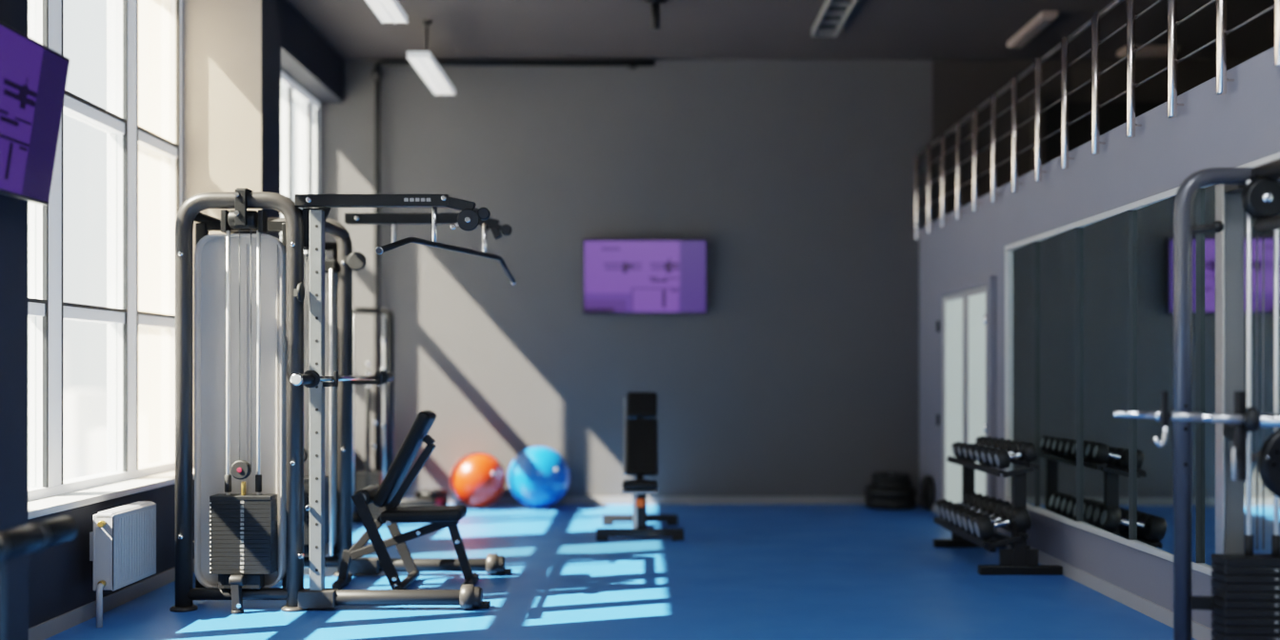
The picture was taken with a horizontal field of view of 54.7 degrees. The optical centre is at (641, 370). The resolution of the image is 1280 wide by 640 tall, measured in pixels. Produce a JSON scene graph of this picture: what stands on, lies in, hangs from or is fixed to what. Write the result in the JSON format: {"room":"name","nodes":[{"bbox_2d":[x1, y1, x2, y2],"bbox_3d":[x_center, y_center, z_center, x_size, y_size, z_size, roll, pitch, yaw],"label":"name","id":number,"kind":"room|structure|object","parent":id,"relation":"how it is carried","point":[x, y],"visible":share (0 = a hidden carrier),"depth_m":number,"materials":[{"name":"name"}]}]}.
{"room":"gym","nodes":[
{"label":"gym","id":0,"kind":"room"},
{"bbox_2d":[0,0,28,639],"bbox_3d":[-2.974,-0.860,4.560,0.773,4.320,1.320,0,0,0],"label":"pillar","id":1,"kind":"structure","parent":0,"point":[14,13],"depth_m":5.10,"materials":[{"name":"paint"}]},
{"bbox_2d":[0,21,69,205],"bbox_3d":[-2.482,-0.993,4.625,0.212,0.616,1.050,0,0,0],"label":"television","id":2,"kind":"object","parent":1,"relation":"attached to","point":[33,76],"visible":1,"depth_m":4.89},
{"bbox_2d":[28,0,343,628],"bbox_3d":[-3.130,-0.860,3.765,0.460,4.320,16.530,0,0,0],"label":"wall","id":3,"kind":"structure","parent":0,"point":[61,575],"depth_m":7.29,"materials":[{"name":"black paint"}]},
{"bbox_2d":[28,559,194,639],"bbox_3d":[-2.893,1.260,8.615,0.015,0.080,6.790,0,0,0],"label":"baseboard","id":4,"kind":"structure","parent":3,"relation":"attached to","point":[46,630],"depth_m":6.54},
{"bbox_2d":[28,0,194,519],"bbox_3d":[-3.065,-0.950,6.825,0.370,3.300,3.210,0,0,0],"label":"window","id":5,"kind":"structure","parent":3,"relation":"in","point":[49,492],"depth_m":7.52,"materials":[{"name":"white paint"}]},
{"bbox_2d":[89,501,156,627],"bbox_3d":[-2.793,1.012,6.554,0.214,0.576,0.611,0,0,0],"label":"radiator","id":6,"kind":"object","parent":3,"relation":"attached to","point":[123,539],"visible":1,"depth_m":6.43,"materials":[{"name":"metal"}]},
{"bbox_2d":[98,501,151,513],"bbox_3d":[-2.745,0.727,6.586,0.074,0.006,0.512,0,0,0],"label":"grille","id":7,"kind":"object","parent":6,"relation":"attached to","point":[134,508],"depth_m":6.57,"materials":[{"name":"metal"}]},
{"bbox_2d":[280,71,319,253],"bbox_3d":[-3.065,-0.950,10.450,0.370,3.300,3.160,0,0,0],"label":"window","id":8,"kind":"structure","parent":3,"relation":"in","point":[308,107],"depth_m":11.66,"materials":[{"name":"white paint"}]},
{"bbox_2d":[148,0,280,467],"bbox_3d":[-2.974,-0.860,8.650,0.773,4.320,0.440,0,0,0],"label":"pillar","id":9,"kind":"structure","parent":0,"point":[231,49],"depth_m":8.43,"materials":[{"name":"paint"}]},
{"bbox_2d":[44,504,1196,639],"bbox_3d":[1.750,1.400,3.815,10.500,0.200,17.230,0,0,0],"label":"floor","id":10,"kind":"structure","parent":0,"point":[737,571],"depth_m":7.30,"materials":[{"name":"blue rubber"}]},
{"bbox_2d":[0,515,78,639],"bbox_3d":[-2.225,0.916,3.905,0.550,0.767,1.410,0,0,0],"label":"machine","id":11,"kind":"object","parent":10,"relation":"on","point":[31,537],"visible":1,"depth_m":4.24,"materials":[{"name":"black plastic"}]},
{"bbox_2d":[169,187,516,614],"bbox_3d":[-1.694,0.152,7.191,1.736,2.295,2.415,0,0,0],"label":"cable machine","id":12,"kind":"object","parent":10,"relation":"on","point":[273,455],"visible":1,"depth_m":6.74,"materials":[{"name":"black metal"}]},
{"bbox_2d":[289,370,394,388],"bbox_3d":[-1.690,0.044,7.180,0.092,0.092,2.264,0,0,0],"label":"barbell","id":13,"kind":"object","parent":12,"relation":"on","point":[310,379],"visible":0.86,"depth_m":6.49,"materials":[{"name":"silver metal"}]},
{"bbox_2d":[352,307,394,523],"bbox_3d":[-2.320,0.379,10.860,0.480,1.842,0.680,0,0,0],"label":"exercise machine","id":14,"kind":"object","parent":10,"relation":"on","point":[363,479],"depth_m":10.57,"materials":[{"name":"metal"}]},
{"bbox_2d":[331,410,479,589],"bbox_3d":[-1.414,0.771,7.420,0.828,1.058,0.560,0,0,0],"label":"bench","id":15,"kind":"object","parent":10,"relation":"on","point":[440,517],"visible":0.93,"depth_m":7.36,"materials":[{"name":"black leather"}]},
{"bbox_2d":[398,502,447,506],"bbox_3d":[-2.170,1.272,11.550,0.660,0.055,0.400,0,0,0],"label":"step platform","id":16,"kind":"object","parent":10,"relation":"on","point":[447,503],"visible":0.08,"depth_m":11.36,"materials":[{"name":"black rubber"}]},
{"bbox_2d":[398,498,442,505],"bbox_3d":[-2.092,1.212,11.390,0.515,0.068,0.068,0,0,0],"label":"roller","id":17,"kind":"object","parent":16,"relation":"on","point":[439,501],"visible":0.75,"depth_m":11.36,"materials":[{"name":"grey plastic"}]},
{"bbox_2d":[414,497,448,504],"bbox_3d":[-1.970,1.215,11.580,0.320,0.060,0.320,0,0,0],"label":"bumper plate","id":18,"kind":"object","parent":16,"relation":"on","point":[446,499],"visible":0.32,"depth_m":11.51,"materials":[{"name":"black rubber"}]},
{"bbox_2d":[414,489,447,499],"bbox_3d":[-1.970,1.155,11.580,0.310,0.060,0.310,0,0,0],"label":"bumper plate","id":19,"kind":"object","parent":18,"relation":"on","point":[422,493],"visible":1,"depth_m":11.47,"materials":[{"name":"black rubber"}]},
{"bbox_2d":[450,452,506,507],"bbox_3d":[-1.548,1.038,11.720,0.524,0.524,0.524,0,0,0],"label":"exercise ball","id":20,"kind":"object","parent":10,"relation":"on","point":[477,479],"visible":1,"depth_m":11.53,"materials":[{"name":"orange plastic"}]},
{"bbox_2d":[507,446,569,508],"bbox_3d":[-0.972,1.008,11.690,0.584,0.584,0.584,0,0,0],"label":"exercise ball","id":21,"kind":"object","parent":10,"relation":"on","point":[538,477],"visible":1,"depth_m":11.48,"materials":[{"name":"blue plastic"}]},
{"bbox_2d":[596,392,683,540],"bbox_3d":[-0.015,0.739,9.935,0.670,1.122,1.070,0,0,0],"label":"bench","id":22,"kind":"object","parent":10,"relation":"on","point":[640,434],"visible":1,"depth_m":9.82,"materials":[{"name":"black leather"}]},
{"bbox_2d":[865,497,916,510],"bbox_3d":[2.360,1.250,11.740,0.470,0.100,0.470,0,0,0],"label":"bumper plate","id":23,"kind":"object","parent":10,"relation":"on","point":[871,503],"visible":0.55,"depth_m":11.54,"materials":[{"name":"black rubber"}]},
{"bbox_2d":[865,485,915,499],"bbox_3d":[2.355,1.153,11.740,0.464,0.095,0.464,0,0,0],"label":"bumper plate","id":24,"kind":"object","parent":23,"relation":"on","point":[871,491],"visible":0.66,"depth_m":11.54,"materials":[{"name":"black rubber"}]},
{"bbox_2d":[872,480,911,488],"bbox_3d":[2.370,1.073,11.740,0.370,0.065,0.370,0,0,0],"label":"bumper plate","id":25,"kind":"object","parent":24,"relation":"on","point":[876,484],"visible":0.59,"depth_m":11.59,"materials":[{"name":"black rubber"}]},
{"bbox_2d":[872,472,910,481],"bbox_3d":[2.365,1.010,11.740,0.350,0.060,0.350,0,0,0],"label":"bumper plate","id":26,"kind":"object","parent":25,"relation":"on","point":[879,476],"visible":1,"depth_m":11.61,"materials":[{"name":"black rubber"}]},
{"bbox_2d":[922,475,934,509],"bbox_3d":[2.663,1.135,11.500,0.045,0.320,0.320,0,0,0],"label":"bumper plate","id":27,"kind":"object","parent":10,"relation":"on","point":[928,484],"visible":1,"depth_m":11.42,"materials":[{"name":"black rubber"}]},
{"bbox_2d":[932,456,1062,575],"bbox_3d":[2.413,0.942,8.492,0.525,0.715,1.325,0,0,0],"label":"dumbbell rack","id":28,"kind":"object","parent":10,"relation":"on","point":[1020,559],"visible":0.74,"depth_m":7.88,"materials":[{"name":"black metal"}]},
{"bbox_2d":[935,491,977,519],"bbox_3d":[2.295,0.981,8.989,0.316,0.204,0.141,0,0,0],"label":"dumbbell","id":29,"kind":"object","parent":28,"relation":"on","point":[967,495],"visible":0.44,"depth_m":8.96,"materials":[{"name":"black rubber"}]},
{"bbox_2d":[940,493,982,521],"bbox_3d":[2.295,0.980,8.832,0.321,0.207,0.143,0,0,0],"label":"dumbbell","id":30,"kind":"object","parent":28,"relation":"on","point":[972,497],"visible":0.45,"depth_m":8.81,"materials":[{"name":"black rubber"}]},
{"bbox_2d":[945,495,989,524],"bbox_3d":[2.295,0.979,8.675,0.326,0.210,0.145,0,0,0],"label":"dumbbell","id":31,"kind":"object","parent":28,"relation":"on","point":[979,500],"visible":0.47,"depth_m":8.65,"materials":[{"name":"black rubber"}]},
{"bbox_2d":[951,436,985,457],"bbox_3d":[2.385,0.552,8.992,0.260,0.157,0.107,0,0,0],"label":"dumbbell","id":32,"kind":"object","parent":28,"relation":"on","point":[978,439],"visible":0.38,"depth_m":8.97,"materials":[{"name":"black rubber"}]},
{"bbox_2d":[950,497,996,527],"bbox_3d":[2.295,0.978,8.518,0.331,0.213,0.147,0,0,0],"label":"dumbbell","id":33,"kind":"object","parent":28,"relation":"on","point":[986,502],"visible":0.48,"depth_m":8.49,"materials":[{"name":"black rubber"}]},
{"bbox_2d":[957,437,991,459],"bbox_3d":[2.385,0.551,8.836,0.260,0.159,0.110,0,0,0],"label":"dumbbell","id":34,"kind":"object","parent":28,"relation":"on","point":[985,440],"visible":0.4,"depth_m":8.81,"materials":[{"name":"black rubber"}]},
{"bbox_2d":[956,499,1003,530],"bbox_3d":[2.295,0.977,8.361,0.337,0.216,0.149,0,0,0],"label":"dumbbell","id":35,"kind":"object","parent":28,"relation":"on","point":[992,504],"visible":0.44,"depth_m":8.34,"materials":[{"name":"black rubber"}]},
{"bbox_2d":[962,437,998,459],"bbox_3d":[2.385,0.550,8.680,0.261,0.161,0.112,0,0,0],"label":"dumbbell","id":36,"kind":"object","parent":28,"relation":"on","point":[990,443],"visible":0.41,"depth_m":8.65,"materials":[{"name":"black rubber"}]},
{"bbox_2d":[933,517,1028,548],"bbox_3d":[2.300,1.077,8.490,0.292,0.104,1.320,0,0,0],"label":"shelf","id":37,"kind":"object","parent":28,"relation":"attached to","point":[1018,539],"depth_m":7.91,"materials":[{"name":"black metal"}]},
{"bbox_2d":[960,500,1010,534],"bbox_3d":[2.295,0.976,8.204,0.342,0.219,0.151,0,0,0],"label":"dumbbell","id":38,"kind":"object","parent":28,"relation":"on","point":[999,507],"visible":0.46,"depth_m":8.18,"materials":[{"name":"black rubber"}]},
{"bbox_2d":[968,438,1004,461],"bbox_3d":[2.385,0.549,8.524,0.261,0.164,0.114,0,0,0],"label":"dumbbell","id":39,"kind":"object","parent":28,"relation":"on","point":[997,442],"visible":0.44,"depth_m":8.50,"materials":[{"name":"black rubber"}]},
{"bbox_2d":[967,503,1011,537],"bbox_3d":[2.295,0.975,8.047,0.347,0.222,0.153,0,0,0],"label":"dumbbell","id":40,"kind":"object","parent":28,"relation":"on","point":[1006,509],"visible":0.51,"depth_m":8.03,"materials":[{"name":"black rubber"}]},
{"bbox_2d":[974,439,1011,463],"bbox_3d":[2.385,0.548,8.368,0.262,0.166,0.117,0,0,0],"label":"dumbbell","id":41,"kind":"object","parent":28,"relation":"on","point":[1003,445],"visible":0.41,"depth_m":8.34,"materials":[{"name":"black rubber"}]},
{"bbox_2d":[946,456,1039,478],"bbox_3d":[2.385,0.632,8.490,0.262,0.094,1.320,0,0,0],"label":"shelf","id":42,"kind":"object","parent":28,"relation":"attached to","point":[1030,467],"depth_m":8.02,"materials":[{"name":"black metal"}]},
{"bbox_2d":[980,440,1018,465],"bbox_3d":[2.385,0.546,8.212,0.262,0.168,0.119,0,0,0],"label":"dumbbell","id":43,"kind":"object","parent":28,"relation":"on","point":[1010,445],"visible":0.38,"depth_m":8.19,"materials":[{"name":"black rubber"}]},
{"bbox_2d":[973,506,1031,540],"bbox_3d":[2.295,0.974,7.890,0.352,0.226,0.155,0,0,0],"label":"dumbbell","id":44,"kind":"object","parent":28,"relation":"on","point":[983,526],"visible":1,"depth_m":7.83,"materials":[{"name":"black rubber"}]},
{"bbox_2d":[987,440,1025,467],"bbox_3d":[2.385,0.545,8.056,0.263,0.171,0.122,0,0,0],"label":"dumbbell","id":45,"kind":"object","parent":28,"relation":"on","point":[1017,446],"visible":0.54,"depth_m":8.03,"materials":[{"name":"black rubber"}]},
{"bbox_2d":[994,441,1038,469],"bbox_3d":[2.385,0.544,7.900,0.263,0.173,0.124,0,0,0],"label":"dumbbell","id":46,"kind":"object","parent":28,"relation":"on","point":[1029,451],"visible":1,"depth_m":7.86,"materials":[{"name":"black rubber"}]},
{"bbox_2d":[1173,158,1279,639],"bbox_3d":[2.382,0.248,4.295,0.591,2.103,1.590,0,0,0],"label":"machine","id":47,"kind":"object","parent":10,"relation":"on","point":[1244,602],"visible":1,"depth_m":4.87,"materials":[{"name":"paint"}]},
{"bbox_2d":[1113,390,1279,446],"bbox_3d":[2.180,0.178,4.484,0.883,0.205,0.091,0,0,16],"label":"barbell","id":48,"kind":"object","parent":47,"relation":"on","point":[1252,419],"visible":1,"depth_m":4.52,"materials":[{"name":"silver metal"}]},
{"bbox_2d":[296,60,1246,496],"bbox_3d":[1.820,-0.860,12.130,10.360,4.320,0.200,0,0,0],"label":"wall","id":49,"kind":"structure","parent":0,"point":[799,376],"depth_m":12.03,"materials":[{"name":"grey paint"}]},
{"bbox_2d":[582,239,707,314],"bbox_3d":[0.030,-0.905,11.980,1.200,0.720,0.097,0,0,0],"label":"television","id":50,"kind":"object","parent":49,"relation":"attached to","point":[621,276],"visible":1,"depth_m":11.93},
{"bbox_2d":[402,496,918,504],"bbox_3d":[0.053,1.262,12.023,5.280,0.075,0.015,0,0,0],"label":"baseboard","id":51,"kind":"structure","parent":49,"relation":"attached to","point":[452,500],"depth_m":12.01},
{"bbox_2d":[1030,96,1164,171],"bbox_3d":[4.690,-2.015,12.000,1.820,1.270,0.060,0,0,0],"label":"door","id":52,"kind":"structure","parent":49,"relation":"in","point":[1112,114],"depth_m":11.98,"materials":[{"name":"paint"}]},
{"bbox_2d":[286,0,1274,59],"bbox_3d":[1.750,-3.120,3.815,10.500,0.200,17.230,0,0,0],"label":"ceiling","id":53,"kind":"structure","parent":0,"point":[459,30],"depth_m":10.89,"materials":[{"name":"paint"}]},
{"bbox_2d":[365,0,407,23],"bbox_3d":[-1.850,-2.809,8.540,0.190,0.422,1.480,0,0,0],"label":"pendant light","id":54,"kind":"object","parent":53,"relation":"hanging from","point":[386,10],"visible":1,"depth_m":8.98,"materials":[{"name":"white paint"}]},
{"bbox_2d":[367,0,393,22],"bbox_3d":[-1.896,-2.607,8.540,0.072,0.010,1.440,0,0,0],"label":"diffuser","id":55,"kind":"object","parent":54,"relation":"attached to","point":[378,7],"depth_m":8.96,"materials":[{"name":"white plastic"}]},
{"bbox_2d":[380,0,405,22],"bbox_3d":[-1.804,-2.607,8.540,0.072,0.010,1.440,0,0,0],"label":"diffuser","id":56,"kind":"object","parent":54,"relation":"attached to","point":[391,9],"depth_m":8.98,"materials":[{"name":"white plastic"}]},
{"bbox_2d":[406,20,455,95],"bbox_3d":[-1.860,-2.809,11.000,0.190,0.422,1.400,0,0,0],"label":"pendant light","id":57,"kind":"object","parent":53,"relation":"hanging from","point":[424,63],"visible":1,"depth_m":10.75,"materials":[{"name":"white paint"}]},
{"bbox_2d":[408,57,442,94],"bbox_3d":[-1.906,-2.607,11.000,0.072,0.010,1.360,0,0,0],"label":"diffuser","id":58,"kind":"object","parent":57,"relation":"attached to","point":[418,63],"depth_m":10.89,"materials":[{"name":"white plastic"}]},
{"bbox_2d":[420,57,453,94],"bbox_3d":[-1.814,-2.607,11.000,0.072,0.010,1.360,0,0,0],"label":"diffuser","id":59,"kind":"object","parent":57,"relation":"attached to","point":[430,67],"depth_m":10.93,"materials":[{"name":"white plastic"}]},
{"bbox_2d":[372,57,655,471],"bbox_3d":[-1.235,-0.860,11.925,2.720,4.320,0.130,0,0,0],"label":"ceiling pipe","id":60,"kind":"object","parent":53,"relation":"hanging from","point":[630,64],"visible":1,"depth_m":11.92,"materials":[{"name":"metal"}]},
{"bbox_2d":[642,0,667,30],"bbox_3d":[0.110,-2.900,10.100,0.200,0.240,0.200,0,0,0],"label":"ceiling sensor","id":61,"kind":"object","parent":53,"relation":"hanging from","point":[655,4],"visible":1,"depth_m":10.07,"materials":[{"name":"black plastic"}]},
{"bbox_2d":[811,0,858,37],"bbox_3d":[1.610,-2.985,10.125,0.220,0.070,1.650,0,0,0],"label":"ceiling vent","id":62,"kind":"object","parent":53,"relation":"in","point":[833,14],"visible":1,"depth_m":10.50,"materials":[{"name":"metal"}]},
{"bbox_2d":[1006,11,1058,48],"bbox_3d":[3.430,-2.995,10.900,0.140,0.070,1.000,0,0,0],"label":"strip light","id":63,"kind":"object","parent":53,"relation":"attached to","point":[1043,19],"visible":1,"depth_m":10.79,"materials":[{"name":"white plastic"}]},
{"bbox_2d":[1116,45,1179,58],"bbox_3d":[4.750,-2.995,11.625,0.500,0.070,0.250,0,0,0],"label":"strip light","id":64,"kind":"object","parent":53,"relation":"attached to","point":[1149,51],"visible":0.64,"depth_m":11.54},
{"bbox_2d":[919,46,1279,629],"bbox_3d":[4.546,-0.040,3.765,3.707,2.680,16.530,0,0,0],"label":"wall","id":65,"kind":"structure","parent":0,"point":[1241,126],"depth_m":7.36,"materials":[{"name":"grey paint"}]},
{"bbox_2d":[936,275,996,539],"bbox_3d":[2.655,0.290,10.215,0.076,2.020,1.630,0,0,0],"label":"door","id":66,"kind":"structure","parent":65,"relation":"in","point":[966,327],"depth_m":10.10,"materials":[{"name":"white paint"}]},
{"bbox_2d":[918,496,1214,639],"bbox_3d":[2.686,1.261,3.757,0.015,0.078,16.515,0,0,0],"label":"baseboard","id":67,"kind":"structure","parent":65,"relation":"attached to","point":[1162,614],"depth_m":6.94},
{"bbox_2d":[914,0,1279,239],"bbox_3d":[2.654,-1.675,7.940,0.081,0.839,8.080,0,0,0],"label":"balcony railing","id":68,"kind":"object","parent":65,"relation":"attached to","point":[1222,31],"visible":1,"depth_m":7.69,"materials":[{"name":"metal"}]},
{"bbox_2d":[1004,152,1279,576],"bbox_3d":[2.678,0.025,6.690,0.029,1.876,4.800,0,0,0],"label":"wall mirror","id":69,"kind":"object","parent":65,"relation":"attached to","point":[1089,302],"visible":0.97,"depth_m":6.92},
{"label":"outside","id":70,"kind":"structure","parent":0,"visible":0},
{"bbox_3d":[-210.000,29.550,150.000,380.000,0.500,700.000,0,0,0],"label":"ground","id":71,"kind":"structure","parent":70,"visible":0},
{"bbox_2d":[63,340,66,378],"bbox_3d":[-120.000,10.800,232.000,18.000,37.000,14.000,0,0,0],"label":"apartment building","id":72,"kind":"structure","parent":71,"relation":"on","point":[65,342],"depth_m":238.31,"materials":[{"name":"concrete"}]},
{"bbox_2d":[63,378,107,479],"bbox_3d":[-95.000,15.300,197.000,16.000,28.000,14.000,0,0,0],"label":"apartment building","id":73,"kind":"structure","parent":71,"relation":"on","point":[84,410],"depth_m":191.87,"materials":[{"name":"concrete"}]},
{"bbox_2d":[88,414,148,475],"bbox_3d":[-70.000,17.800,176.000,12.000,23.000,12.000,0,0,0],"label":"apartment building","id":74,"kind":"structure","parent":71,"relation":"on","point":[97,439],"depth_m":169.98,"materials":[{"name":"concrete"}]},
{"bbox_2d":[138,460,148,465],"bbox_3d":[-62.000,20.300,155.000,9.000,18.000,10.000,0,0,0],"label":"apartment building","id":75,"kind":"structure","parent":71,"relation":"on","point":[140,462],"depth_m":152.60,"materials":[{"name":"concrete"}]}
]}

